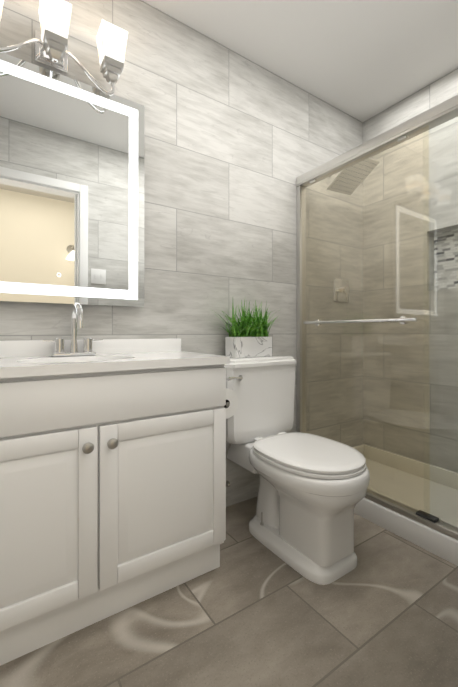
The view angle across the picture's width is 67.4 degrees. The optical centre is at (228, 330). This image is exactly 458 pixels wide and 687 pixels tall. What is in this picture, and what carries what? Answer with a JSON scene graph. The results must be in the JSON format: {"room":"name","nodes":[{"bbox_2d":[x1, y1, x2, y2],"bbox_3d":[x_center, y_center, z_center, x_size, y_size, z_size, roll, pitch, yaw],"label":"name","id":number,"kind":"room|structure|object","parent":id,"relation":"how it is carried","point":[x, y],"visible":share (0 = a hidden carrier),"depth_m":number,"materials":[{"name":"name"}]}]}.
{"room":"bathroom","nodes":[
{"label":"bathroom","id":0,"kind":"room"},
{"bbox_2d":[0,0,362,506],"bbox_3d":[-0.091,-0.285,1.845,2.714,2.445,0.120,0,0,-34],"label":"wall","id":1,"kind":"structure","parent":0,"point":[236,145],"depth_m":1.81,"materials":[{"name":"tile"}]},
{"bbox_2d":[0,0,127,95],"bbox_3d":[-0.661,-1.072,1.299,0.514,0.249,0.154,0,0,-34],"label":"vanity light","id":2,"kind":"object","parent":1,"relation":"attached to","point":[50,40],"visible":1,"depth_m":1.33,"materials":[{"name":"white glass"}]},
{"bbox_2d":[0,53,144,306],"bbox_3d":[-0.653,-0.554,1.372,0.642,0.900,0.033,0,0,-34],"label":"led mirror","id":3,"kind":"object","parent":1,"relation":"attached to","point":[72,153],"visible":0.98,"depth_m":1.36,"materials":[{"name":"white mirror"}]},
{"bbox_2d":[333,278,349,301],"bbox_3d":[0.776,-0.267,2.316,0.156,0.163,0.065,0,0,-34],"label":"shower valve","id":4,"kind":"object","parent":1,"relation":"attached to","point":[339,283],"depth_m":2.32,"materials":[{"name":"silver metal"}]},
{"bbox_2d":[327,158,379,194],"bbox_3d":[0.746,-0.968,2.154,0.249,0.192,0.306,0,0,-34],"label":"shower head","id":5,"kind":"object","parent":1,"relation":"attached to","point":[366,163],"depth_m":2.12},
{"bbox_2d":[296,95,457,539],"bbox_3d":[0.823,-0.052,1.512,0.104,1.774,1.446,0,0,-34],"label":"shower door frame","id":6,"kind":"object","parent":1,"relation":"attached to","point":[435,116],"visible":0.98,"depth_m":1.67,"materials":[{"name":"clear glass"}]},
{"bbox_2d":[0,497,457,686],"bbox_3d":[0.346,0.965,1.188,2.714,0.060,1.690,0,0,-34],"label":"floor","id":7,"kind":"structure","parent":0,"point":[251,611],"depth_m":1.07,"materials":[{"name":"tile"}]},
{"bbox_2d":[0,303,237,665],"bbox_3d":[-0.481,0.416,1.234,1.144,1.038,0.450,0,0,-34],"label":"bathroom vanity","id":8,"kind":"object","parent":7,"relation":"on","point":[112,476],"visible":1,"depth_m":1.08,"materials":[{"name":"white wood"}]},
{"bbox_2d":[42,303,102,356],"bbox_3d":[-0.573,-0.001,1.292,0.219,0.202,0.158,0,0,-34],"label":"faucet","id":9,"kind":"object","parent":8,"relation":"on","point":[77,321],"depth_m":1.32,"materials":[{"name":"silver metal"}]},
{"bbox_2d":[224,355,369,584],"bbox_3d":[0.260,0.536,1.553,0.476,0.800,0.750,0,0,-34],"label":"toilet","id":10,"kind":"object","parent":7,"relation":"on","point":[312,491],"visible":0.92,"depth_m":1.41,"materials":[{"name":"white ceramic"}]},
{"bbox_2d":[212,300,279,357],"bbox_3d":[0.132,-0.018,1.734,0.495,0.308,0.290,0,0,-34],"label":"planter","id":11,"kind":"object","parent":10,"relation":"on","point":[248,335],"visible":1,"depth_m":1.75,"materials":[{"name":"stone"}]},
{"bbox_2d":[352,444,457,565],"bbox_3d":[1.093,0.880,1.689,0.672,0.137,1.446,0,0,-34],"label":"shower tray","id":12,"kind":"object","parent":7,"relation":"on","point":[434,541],"visible":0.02,"depth_m":1.84,"materials":[{"name":"white ceramic"}]},
{"bbox_2d":[142,0,457,121],"bbox_3d":[0.346,-1.550,1.198,2.714,0.080,1.690,0,0,-34],"label":"ceiling","id":13,"kind":"structure","parent":0,"point":[362,60],"depth_m":1.79,"materials":[{"name":"white paint"}]},
{"bbox_2d":[363,68,457,472],"bbox_3d":[1.456,-0.285,1.866,0.120,2.445,1.570,0,0,-34],"label":"wall","id":14,"kind":"structure","parent":0,"point":[434,93],"depth_m":2.18,"materials":[{"name":"tile"}]}
]}

